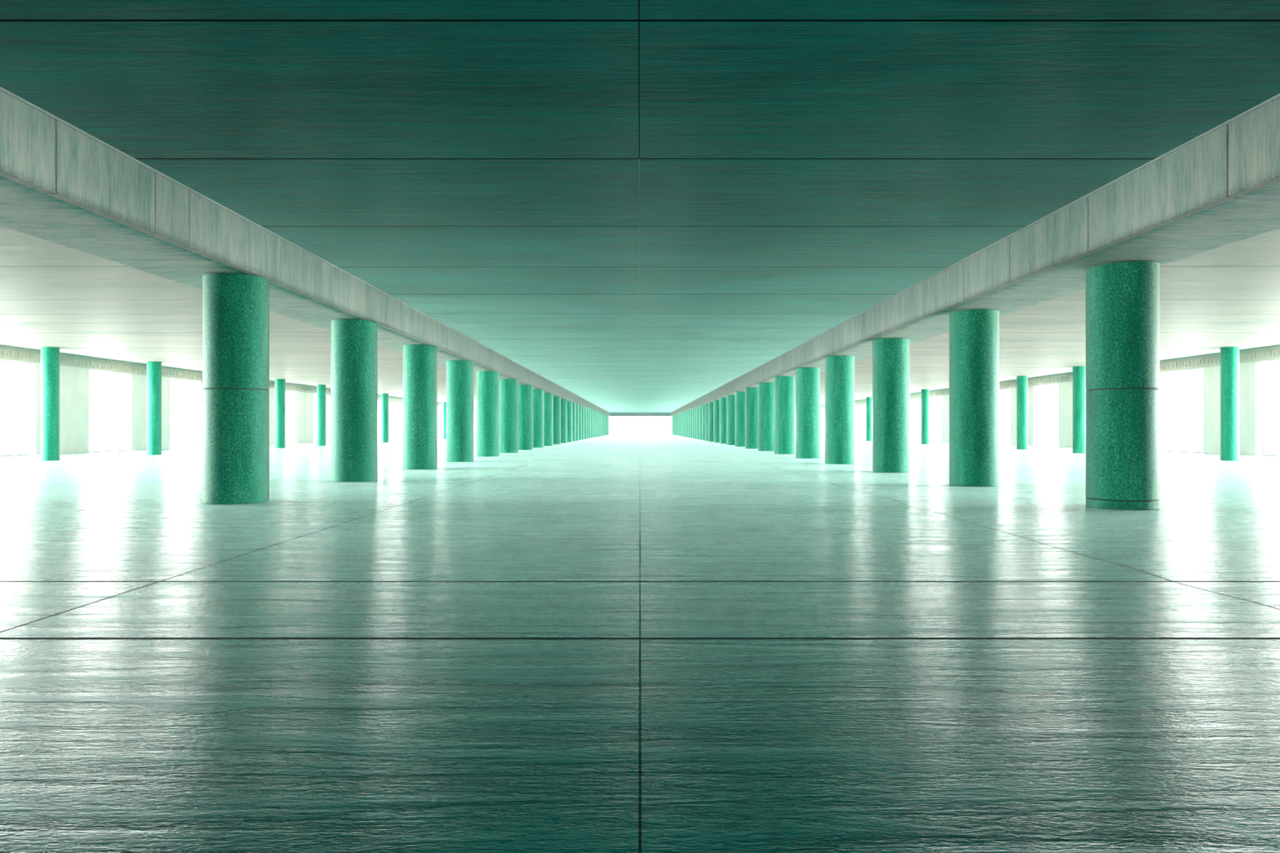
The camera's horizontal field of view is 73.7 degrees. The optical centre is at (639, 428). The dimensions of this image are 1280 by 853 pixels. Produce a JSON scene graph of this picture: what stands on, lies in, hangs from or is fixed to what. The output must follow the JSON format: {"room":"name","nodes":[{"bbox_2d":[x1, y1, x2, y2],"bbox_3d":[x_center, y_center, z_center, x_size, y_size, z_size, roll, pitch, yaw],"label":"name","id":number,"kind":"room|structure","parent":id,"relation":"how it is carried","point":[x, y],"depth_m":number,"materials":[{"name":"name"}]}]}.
{"room":"empty columned hall","nodes":[
{"label":"empty columned hall","id":0,"kind":"room"},
{"bbox_2d":[0,344,475,407],"bbox_3d":[-34.000,-4.770,104.000,8.000,0.300,236.000,0,0,0],"label":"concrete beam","id":1,"kind":"structure","parent":0,"point":[0,344],"depth_m":57.72,"materials":[{"name":"white paint"}]},
{"bbox_2d":[0,225,475,407],"bbox_3d":[-20.042,-4.440,104.000,19.916,0.960,236.000,0,0,0],"label":"ceiling","id":2,"kind":"structure","parent":0,"point":[71,300],"depth_m":31.20,"materials":[{"name":"white concrete"}]},
{"bbox_2d":[0,345,475,455],"bbox_3d":[-29.533,-1.535,111.000,13.734,6.170,250.000,0,0,0],"label":"wall","id":3,"kind":"structure","parent":0,"point":[73,380],"depth_m":59.60,"materials":[{"name":"white paint"}]},
{"bbox_2d":[0,360,28,456],"bbox_3d":[-35.794,-1.125,47.800,0.160,5.350,4.600,0,0,-3],"label":"window","id":4,"kind":"structure","parent":3,"relation":"in","point":[27,454],"depth_m":50.05,"materials":[{"name":"white"}]},
{"bbox_2d":[88,370,125,452],"bbox_3d":[-35.950,-1.125,57.300,0.160,5.350,4.600,0,0,0],"label":"window","id":5,"kind":"structure","parent":3,"relation":"in","point":[89,371],"depth_m":59.55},
{"bbox_2d":[170,378,196,448],"bbox_3d":[-35.950,-1.125,66.800,0.160,5.350,4.600,0,0,0],"label":"window","id":6,"kind":"structure","parent":3,"relation":"in","point":[171,379],"depth_m":69.05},
{"bbox_2d":[0,347,438,406],"bbox_3d":[-34.767,-4.180,93.000,1.506,0.560,114.000,0,0,0],"label":"trim","id":7,"kind":"structure","parent":3,"relation":"attached to","point":[8,353],"depth_m":57.20,"materials":[{"name":"beige concrete"}]},
{"bbox_2d":[285,391,292,444],"bbox_3d":[-35.950,-1.125,85.800,0.160,5.350,4.600,0,0,0],"label":"window","id":8,"kind":"structure","parent":3,"relation":"in","point":[286,391],"depth_m":88.06,"materials":[{"name":"white glass"}]},
{"bbox_2d":[475,411,475,435],"bbox_3d":[-35.950,-1.125,182.650,0.160,5.350,8.300,0,0,0],"label":"window","id":9,"kind":"structure","parent":3,"relation":"in","point":[475,411],"depth_m":186.74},
{"bbox_2d":[0,434,1279,852],"bbox_3d":[0.000,1.700,111.000,76.000,0.300,250.000,0,0,0],"label":"floor","id":10,"kind":"structure","parent":0,"point":[611,643],"depth_m":5.93,"materials":[{"name":"teal concrete"}]},
{"bbox_2d":[40,346,59,460],"bbox_3d":[-28.750,-1.204,41.600,0.770,5.507,0.770,0,0,0],"label":"slim column","id":11,"kind":"structure","parent":10,"relation":"on","point":[50,356],"depth_m":41.28,"materials":[{"name":"green concrete"}]},
{"bbox_2d":[146,361,161,454],"bbox_3d":[-28.750,-1.204,50.500,0.770,5.507,0.770,0,0,0],"label":"slim column","id":12,"kind":"structure","parent":10,"relation":"on","point":[153,368],"depth_m":50.18,"materials":[{"name":"green concrete"}]},
{"bbox_2d":[202,272,269,504],"bbox_3d":[-8.560,-0.819,18.100,1.280,4.737,1.280,0,0,0],"label":"concrete column","id":13,"kind":"structure","parent":10,"relation":"on","point":[236,306],"depth_m":17.55,"materials":[{"name":"green concrete"}]},
{"bbox_2d":[275,378,285,448],"bbox_3d":[-28.750,-1.204,68.200,0.770,5.507,0.770,0,0,0],"label":"slim column","id":14,"kind":"structure","parent":10,"relation":"on","point":[280,384],"depth_m":67.88,"materials":[{"name":"green concrete"}]},
{"bbox_2d":[316,384,325,445],"bbox_3d":[-28.750,-1.204,77.000,0.770,5.507,0.770,0,0,0],"label":"slim column","id":15,"kind":"structure","parent":10,"relation":"on","point":[321,388],"depth_m":76.66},
{"bbox_2d":[330,319,377,482],"bbox_3d":[-8.500,-0.819,25.400,1.320,4.737,1.320,0,0,0],"label":"concrete column","id":16,"kind":"structure","parent":10,"relation":"on","point":[353,342],"depth_m":24.84,"materials":[{"name":"green concrete"}]},
{"bbox_2d":[381,393,388,442],"bbox_3d":[-28.750,-1.204,96.200,0.770,5.507,0.770,0,0,0],"label":"slim column","id":17,"kind":"structure","parent":10,"relation":"on","point":[384,397],"depth_m":95.87,"materials":[{"name":"green concrete"}]},
{"bbox_2d":[402,344,436,469],"bbox_3d":[-8.480,-0.819,32.900,1.280,4.737,1.280,0,0,0],"label":"concrete column","id":18,"kind":"structure","parent":10,"relation":"on","point":[419,361],"depth_m":32.35,"materials":[{"name":"green concrete"}]},
{"bbox_2d":[442,401,446,439],"bbox_3d":[-28.750,-1.204,126.000,0.770,5.507,0.770,0,0,0],"label":"slim column","id":19,"kind":"structure","parent":10,"relation":"on","point":[444,403],"depth_m":125.64,"materials":[{"name":"green concrete"}]},
{"bbox_2d":[446,360,473,462],"bbox_3d":[-8.500,-0.819,40.300,1.280,4.737,1.280,0,0,0],"label":"concrete column","id":20,"kind":"structure","parent":10,"relation":"on","point":[460,373],"depth_m":39.76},
{"bbox_2d":[475,370,499,457],"bbox_3d":[-8.500,-0.819,47.700,1.280,4.737,1.280,0,0,0],"label":"concrete column","id":21,"kind":"structure","parent":10,"relation":"on","point":[487,382],"depth_m":47.15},
{"bbox_2d":[499,378,518,453],"bbox_3d":[-8.500,-0.819,55.100,1.280,4.737,1.280,0,0,0],"label":"concrete column","id":22,"kind":"structure","parent":10,"relation":"on","point":[508,388],"depth_m":54.53,"materials":[{"name":"green concrete"}]},
{"bbox_2d":[518,384,533,449],"bbox_3d":[-8.500,-0.819,62.500,1.280,4.737,1.280,0,0,0],"label":"concrete column","id":23,"kind":"structure","parent":10,"relation":"on","point":[525,391],"depth_m":61.91,"materials":[{"name":"green concrete"}]},
{"bbox_2d":[533,389,544,448],"bbox_3d":[-8.500,-0.819,69.900,1.280,4.737,1.280,0,0,0],"label":"concrete column","id":24,"kind":"structure","parent":10,"relation":"on","point":[538,394],"depth_m":69.30,"materials":[{"name":"green concrete"}]},
{"bbox_2d":[544,393,553,445],"bbox_3d":[-8.500,-0.819,77.300,1.280,4.737,1.280,0,0,0],"label":"concrete column","id":25,"kind":"structure","parent":10,"relation":"on","point":[548,397],"depth_m":76.75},
{"bbox_2d":[553,396,560,444],"bbox_3d":[-8.500,-0.819,84.700,1.280,4.737,1.280,0,0,0],"label":"concrete column","id":26,"kind":"structure","parent":10,"relation":"on","point":[557,400],"depth_m":84.15,"materials":[{"name":"green concrete"}]},
{"bbox_2d":[560,399,567,443],"bbox_3d":[-8.500,-0.819,92.100,1.280,4.737,1.280,0,0,0],"label":"concrete column","id":27,"kind":"structure","parent":10,"relation":"on","point":[563,402],"depth_m":91.56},
{"bbox_2d":[567,400,572,442],"bbox_3d":[-8.500,-0.819,99.500,1.280,4.737,1.280,0,0,0],"label":"concrete column","id":28,"kind":"structure","parent":10,"relation":"on","point":[569,403],"depth_m":98.94,"materials":[{"name":"green concrete"}]},
{"bbox_2d":[572,402,576,441],"bbox_3d":[-8.500,-0.819,104.800,1.280,4.737,1.280,0,0,0],"label":"concrete column","id":29,"kind":"structure","parent":10,"relation":"on","point":[574,404],"depth_m":104.37,"materials":[{"name":"green concrete"}]},
{"bbox_2d":[576,404,578,440],"bbox_3d":[-8.500,-0.819,110.100,1.280,4.737,1.280,0,0,0],"label":"concrete column","id":30,"kind":"structure","parent":10,"relation":"on","point":[577,405],"depth_m":109.67,"materials":[{"name":"green concrete"}]},
{"bbox_2d":[578,404,582,439],"bbox_3d":[-8.500,-0.819,115.400,1.280,4.737,1.280,0,0,0],"label":"concrete column","id":31,"kind":"structure","parent":10,"relation":"on","point":[580,406],"depth_m":114.96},
{"bbox_2d":[582,405,584,439],"bbox_3d":[-8.500,-0.819,120.700,1.280,4.737,1.280,0,0,0],"label":"concrete column","id":32,"kind":"structure","parent":10,"relation":"on","point":[583,406],"depth_m":120.30,"materials":[{"name":"green concrete"}]},
{"bbox_2d":[584,407,586,439],"bbox_3d":[-8.500,-0.819,126.000,1.280,4.737,1.280,0,0,0],"label":"concrete column","id":33,"kind":"structure","parent":10,"relation":"on","point":[585,408],"depth_m":125.61,"materials":[{"name":"green concrete"}]},
{"bbox_2d":[586,408,588,439],"bbox_3d":[-8.500,-0.819,131.300,1.280,4.737,1.280,0,0,0],"label":"concrete column","id":34,"kind":"structure","parent":10,"relation":"on","point":[587,408],"depth_m":130.91,"materials":[{"name":"green concrete"}]},
{"bbox_2d":[588,408,591,438],"bbox_3d":[-8.500,-0.819,136.600,1.280,4.737,1.280,0,0,0],"label":"concrete column","id":35,"kind":"structure","parent":10,"relation":"on","point":[589,410],"depth_m":136.19,"materials":[{"name":"green concrete"}]},
{"bbox_2d":[591,409,592,438],"bbox_3d":[-8.500,-0.819,141.900,1.280,4.737,1.280,0,0,0],"label":"concrete column","id":36,"kind":"structure","parent":10,"relation":"on","point":[591,410],"depth_m":141.53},
{"bbox_2d":[592,409,594,437],"bbox_3d":[-8.500,-0.819,147.200,1.280,4.737,1.280,0,0,0],"label":"concrete column","id":37,"kind":"structure","parent":10,"relation":"on","point":[593,410],"depth_m":146.82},
{"bbox_2d":[594,410,595,437],"bbox_3d":[-8.500,-0.819,152.500,1.280,4.737,1.280,0,0,0],"label":"concrete column","id":38,"kind":"structure","parent":10,"relation":"on","point":[594,411],"depth_m":152.11,"materials":[{"name":"green concrete"}]},
{"bbox_2d":[595,411,597,436],"bbox_3d":[-8.500,-0.819,157.800,1.280,4.737,1.280,0,0,0],"label":"concrete column","id":39,"kind":"structure","parent":10,"relation":"on","point":[596,411],"depth_m":157.44,"materials":[{"name":"green concrete"}]},
{"bbox_2d":[597,412,599,436],"bbox_3d":[-8.500,-0.819,163.100,1.280,4.737,1.280,0,0,0],"label":"concrete column","id":40,"kind":"structure","parent":10,"relation":"on","point":[597,412],"depth_m":162.81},
{"bbox_2d":[599,412,599,436],"bbox_3d":[-8.500,-0.819,168.400,1.280,4.737,1.280,0,0,0],"label":"concrete column","id":41,"kind":"structure","parent":10,"relation":"on","point":[599,412],"depth_m":168.04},
{"bbox_2d":[600,413,601,436],"bbox_3d":[-8.500,-0.819,173.700,1.280,4.737,1.280,0,0,0],"label":"concrete column","id":42,"kind":"structure","parent":10,"relation":"on","point":[600,413],"depth_m":173.38,"materials":[{"name":"green concrete"}]},
{"bbox_2d":[603,414,604,435],"bbox_3d":[-8.500,-0.819,189.600,1.280,4.737,1.280,0,0,0],"label":"concrete column","id":43,"kind":"structure","parent":10,"relation":"on","point":[603,415],"depth_m":189.28,"materials":[{"name":"green concrete"}]},
{"bbox_2d":[675,414,676,435],"bbox_3d":[8.850,-0.819,198.000,1.280,4.737,1.280,0,0,0],"label":"concrete column","id":44,"kind":"structure","parent":10,"relation":"on","point":[675,415],"depth_m":197.67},
{"bbox_2d":[678,413,679,435],"bbox_3d":[8.850,-0.819,182.100,1.280,4.737,1.280,0,0,0],"label":"concrete column","id":45,"kind":"structure","parent":10,"relation":"on","point":[678,414],"depth_m":181.72,"materials":[{"name":"green concrete"}]},
{"bbox_2d":[680,413,682,436],"bbox_3d":[8.850,-0.819,171.500,1.280,4.737,1.280,0,0,0],"label":"concrete column","id":46,"kind":"structure","parent":10,"relation":"on","point":[681,413],"depth_m":171.13,"materials":[{"name":"green concrete"}]},
{"bbox_2d":[682,412,683,436],"bbox_3d":[8.850,-0.819,166.200,1.280,4.737,1.280,0,0,0],"label":"concrete column","id":47,"kind":"structure","parent":10,"relation":"on","point":[682,412],"depth_m":165.84,"materials":[{"name":"green concrete"}]},
{"bbox_2d":[683,411,684,436],"bbox_3d":[8.850,-0.819,160.900,1.280,4.737,1.280,0,0,0],"label":"concrete column","id":48,"kind":"structure","parent":10,"relation":"on","point":[683,411],"depth_m":160.60,"materials":[{"name":"green concrete"}]},
{"bbox_2d":[684,411,686,437],"bbox_3d":[8.850,-0.819,155.600,1.280,4.737,1.280,0,0,0],"label":"concrete column","id":49,"kind":"structure","parent":10,"relation":"on","point":[685,411],"depth_m":155.26,"materials":[{"name":"green concrete"}]},
{"bbox_2d":[686,410,688,437],"bbox_3d":[8.850,-0.819,150.300,1.280,4.737,1.280,0,0,0],"label":"concrete column","id":50,"kind":"structure","parent":10,"relation":"on","point":[686,411],"depth_m":149.97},
{"bbox_2d":[688,409,689,437],"bbox_3d":[8.850,-0.819,145.000,1.280,4.737,1.280,0,0,0],"label":"concrete column","id":51,"kind":"structure","parent":10,"relation":"on","point":[688,410],"depth_m":144.69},
{"bbox_2d":[689,408,692,438],"bbox_3d":[8.850,-0.819,139.700,1.280,4.737,1.280,0,0,0],"label":"concrete column","id":52,"kind":"structure","parent":10,"relation":"on","point":[691,410],"depth_m":139.31,"materials":[{"name":"green concrete"}]},
{"bbox_2d":[692,408,693,438],"bbox_3d":[8.850,-0.819,134.400,1.280,4.737,1.280,0,0,0],"label":"concrete column","id":53,"kind":"structure","parent":10,"relation":"on","point":[692,408],"depth_m":134.03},
{"bbox_2d":[693,407,696,439],"bbox_3d":[8.850,-0.819,129.100,1.280,4.737,1.280,0,0,0],"label":"concrete column","id":54,"kind":"structure","parent":10,"relation":"on","point":[695,408],"depth_m":128.75,"materials":[{"name":"green concrete"}]},
{"bbox_2d":[696,406,698,439],"bbox_3d":[8.850,-0.819,123.800,1.280,4.737,1.280,0,0,0],"label":"concrete column","id":55,"kind":"structure","parent":10,"relation":"on","point":[697,407],"depth_m":123.42,"materials":[{"name":"green concrete"}]},
{"bbox_2d":[698,405,702,439],"bbox_3d":[8.850,-0.819,118.500,1.280,4.737,1.280,0,0,0],"label":"concrete column","id":56,"kind":"structure","parent":10,"relation":"on","point":[700,406],"depth_m":118.09,"materials":[{"name":"green concrete"}]},
{"bbox_2d":[702,404,705,440],"bbox_3d":[8.850,-0.819,113.200,1.280,4.737,1.280,0,0,0],"label":"concrete column","id":57,"kind":"structure","parent":10,"relation":"on","point":[703,406],"depth_m":112.75,"materials":[{"name":"green concrete"}]},
{"bbox_2d":[705,403,708,440],"bbox_3d":[8.850,-0.819,107.900,1.280,4.737,1.280,0,0,0],"label":"concrete column","id":58,"kind":"structure","parent":10,"relation":"on","point":[706,404],"depth_m":107.43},
{"bbox_2d":[708,401,713,441],"bbox_3d":[8.850,-0.819,102.600,1.280,4.737,1.280,0,0,0],"label":"concrete column","id":59,"kind":"structure","parent":10,"relation":"on","point":[710,404],"depth_m":102.05,"materials":[{"name":"green concrete"}]},
{"bbox_2d":[713,400,719,442],"bbox_3d":[8.850,-0.819,95.400,1.280,4.737,1.280,0,0,0],"label":"concrete column","id":60,"kind":"structure","parent":10,"relation":"on","point":[716,402],"depth_m":94.86,"materials":[{"name":"green concrete"}]},
{"bbox_2d":[719,397,726,444],"bbox_3d":[8.850,-0.819,88.200,1.280,4.737,1.280,0,0,0],"label":"concrete column","id":61,"kind":"structure","parent":10,"relation":"on","point":[722,401],"depth_m":87.65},
{"bbox_2d":[726,395,734,444],"bbox_3d":[8.850,-0.819,81.000,1.280,4.737,1.280,0,0,0],"label":"concrete column","id":62,"kind":"structure","parent":10,"relation":"on","point":[730,398],"depth_m":80.44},
{"bbox_2d":[734,391,745,446],"bbox_3d":[8.850,-0.819,73.800,1.280,4.737,1.280,0,0,0],"label":"concrete column","id":63,"kind":"structure","parent":10,"relation":"on","point":[740,397],"depth_m":73.22,"materials":[{"name":"green concrete"}]},
{"bbox_2d":[745,387,757,448],"bbox_3d":[8.850,-0.819,66.600,1.280,4.737,1.280,0,0,0],"label":"concrete column","id":64,"kind":"structure","parent":10,"relation":"on","point":[751,393],"depth_m":66.00,"materials":[{"name":"green concrete"}]},
{"bbox_2d":[757,382,773,451],"bbox_3d":[8.850,-0.819,59.400,1.280,4.737,1.280,0,0,0],"label":"concrete column","id":65,"kind":"structure","parent":10,"relation":"on","point":[765,390],"depth_m":58.82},
{"bbox_2d":[773,376,795,454],"bbox_3d":[8.850,-0.819,52.200,1.280,4.737,1.280,0,0,0],"label":"concrete column","id":66,"kind":"structure","parent":10,"relation":"on","point":[784,386],"depth_m":51.64,"materials":[{"name":"green concrete"}]},
{"bbox_2d":[795,367,820,458],"bbox_3d":[8.850,-0.819,45.000,1.280,4.737,1.280,0,0,0],"label":"concrete column","id":67,"kind":"structure","parent":10,"relation":"on","point":[807,380],"depth_m":44.45,"materials":[{"name":"green concrete"}]},
{"bbox_2d":[820,404,821,438],"bbox_3d":[28.750,-1.204,137.000,0.770,5.507,0.770,0,0,0],"label":"slim column","id":68,"kind":"structure","parent":10,"relation":"on","point":[820,404],"depth_m":136.69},
{"bbox_2d":[825,355,854,464],"bbox_3d":[8.850,-0.819,37.800,1.280,4.737,1.280,0,0,0],"label":"concrete column","id":69,"kind":"structure","parent":10,"relation":"on","point":[839,370],"depth_m":37.24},
{"bbox_2d":[866,396,872,440],"bbox_3d":[28.750,-1.204,107.000,0.770,5.507,0.770,0,0,0],"label":"slim column","id":70,"kind":"structure","parent":10,"relation":"on","point":[868,399],"depth_m":106.67,"materials":[{"name":"green concrete"}]},
{"bbox_2d":[872,337,909,472],"bbox_3d":[9.000,-0.819,30.600,1.280,4.737,1.280,0,0,0],"label":"concrete column","id":71,"kind":"structure","parent":10,"relation":"on","point":[891,356],"depth_m":30.05,"materials":[{"name":"green concrete"}]},
{"bbox_2d":[921,389,928,444],"bbox_3d":[28.750,-1.204,86.000,0.770,5.507,0.770,0,0,0],"label":"slim column","id":72,"kind":"structure","parent":10,"relation":"on","point":[925,393],"depth_m":85.66,"materials":[{"name":"green concrete"}]},
{"bbox_2d":[949,309,999,486],"bbox_3d":[9.150,-0.819,23.370,1.280,4.737,1.280,0,0,0],"label":"concrete column","id":73,"kind":"structure","parent":10,"relation":"on","point":[974,334],"depth_m":22.83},
{"bbox_2d":[1016,375,1027,449],"bbox_3d":[28.750,-1.204,64.200,0.770,5.507,0.770,0,0,0],"label":"slim column","id":74,"kind":"structure","parent":10,"relation":"on","point":[1021,380],"depth_m":63.86,"materials":[{"name":"green concrete"}]},
{"bbox_2d":[1072,365,1085,453],"bbox_3d":[27.950,-1.204,54.300,0.770,5.507,0.770,0,0,0],"label":"slim column","id":75,"kind":"structure","parent":10,"relation":"on","point":[1078,372],"depth_m":53.97,"materials":[{"name":"green concrete"}]},
{"bbox_2d":[1085,260,1159,510],"bbox_3d":[9.500,-0.819,16.820,1.270,4.737,1.270,0,0,0],"label":"concrete column","id":76,"kind":"structure","parent":10,"relation":"on","point":[1122,299],"depth_m":16.30,"materials":[{"name":"green concrete"}]},
{"bbox_2d":[1220,346,1239,460],"bbox_3d":[28.750,-1.204,41.600,0.770,5.507,0.770,0,0,0],"label":"slim column","id":77,"kind":"structure","parent":10,"relation":"on","point":[1229,356],"depth_m":41.28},
{"bbox_2d":[0,0,1279,412],"bbox_3d":[0.060,-4.430,104.000,20.280,0.400,236.000,0,0,0],"label":"ceiling","id":78,"kind":"structure","parent":0,"point":[637,206],"depth_m":11.99,"materials":[{"name":"teal concrete"}]},
{"bbox_2d":[0,86,609,416],"bbox_3d":[-8.990,-3.709,103.820,2.180,1.037,235.620,0,0,0],"label":"concrete beam","id":79,"kind":"structure","parent":78,"relation":"attached to","point":[61,184],"depth_m":15.02,"materials":[{"name":"grey concrete"}]},
{"bbox_2d":[671,93,1279,416],"bbox_3d":[9.130,-3.709,103.820,2.140,1.037,235.620,0,0,0],"label":"concrete beam","id":80,"kind":"structure","parent":78,"relation":"attached to","point":[1220,187],"depth_m":15.34,"materials":[{"name":"grey concrete"}]},
{"bbox_2d":[608,416,671,434],"bbox_3d":[0.000,-2.700,235.750,76.000,8.500,0.500,0,0,0],"label":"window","id":81,"kind":"structure","parent":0,"point":[617,424],"depth_m":235.48,"materials":[{"name":"white paint"}]},
{"bbox_2d":[609,412,671,414],"bbox_3d":[0.000,-4.170,222.250,76.000,1.500,0.500,0,0,0],"label":"concrete beam","id":82,"kind":"structure","parent":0,"point":[611,413],"depth_m":222.03,"materials":[{"name":"grey concrete"}]},
{"bbox_2d":[609,414,671,416],"bbox_3d":[0.000,-3.425,221.815,17.200,0.250,0.330,0,0,0],"label":"trim","id":83,"kind":"structure","parent":82,"relation":"attached to","point":[610,415],"depth_m":221.65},
{"bbox_2d":[820,227,1279,404],"bbox_3d":[20.102,-4.440,104.000,19.796,0.960,236.000,0,0,0],"label":"ceiling","id":84,"kind":"structure","parent":0,"point":[1228,295],"depth_m":32.17,"materials":[{"name":"white concrete"}]},
{"bbox_2d":[821,345,1279,455],"bbox_3d":[29.533,-1.535,111.000,13.734,6.170,250.000,0,0,0],"label":"wall","id":85,"kind":"structure","parent":0,"point":[1251,373],"depth_m":53.58,"materials":[{"name":"white paint"}]},
{"bbox_2d":[864,404,865,438],"bbox_3d":[35.950,-1.125,132.250,0.160,5.350,8.100,0,0,0],"label":"window","id":86,"kind":"structure","parent":85,"relation":"in","point":[864,405],"depth_m":136.25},
{"bbox_2d":[1037,384,1058,446],"bbox_3d":[35.950,-1.125,74.700,0.160,5.350,4.600,0,0,0],"label":"window","id":87,"kind":"structure","parent":85,"relation":"in","point":[1054,384],"depth_m":76.95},
{"bbox_2d":[854,347,1279,404],"bbox_3d":[34.767,-4.180,93.000,1.506,0.560,114.000,0,0,0],"label":"trim","id":88,"kind":"structure","parent":85,"relation":"attached to","point":[1271,353],"depth_m":55.82,"materials":[{"name":"beige concrete"}]},
{"bbox_2d":[1164,368,1203,453],"bbox_3d":[35.950,-1.125,56.100,0.160,5.350,4.600,0,0,0],"label":"window","id":89,"kind":"structure","parent":85,"relation":"in","point":[1201,369],"depth_m":58.34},
{"bbox_2d":[1262,360,1279,456],"bbox_3d":[35.730,-1.125,46.800,0.160,5.350,4.600,0,0,4],"label":"window","id":90,"kind":"structure","parent":85,"relation":"in","point":[1264,363],"depth_m":49.05,"materials":[{"name":"white glass"}]},
{"bbox_2d":[823,344,1279,404],"bbox_3d":[34.000,-4.770,104.000,8.000,0.300,236.000,0,0,0],"label":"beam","id":91,"kind":"structure","parent":0,"point":[1275,344],"depth_m":56.37,"materials":[{"name":"white paint"}]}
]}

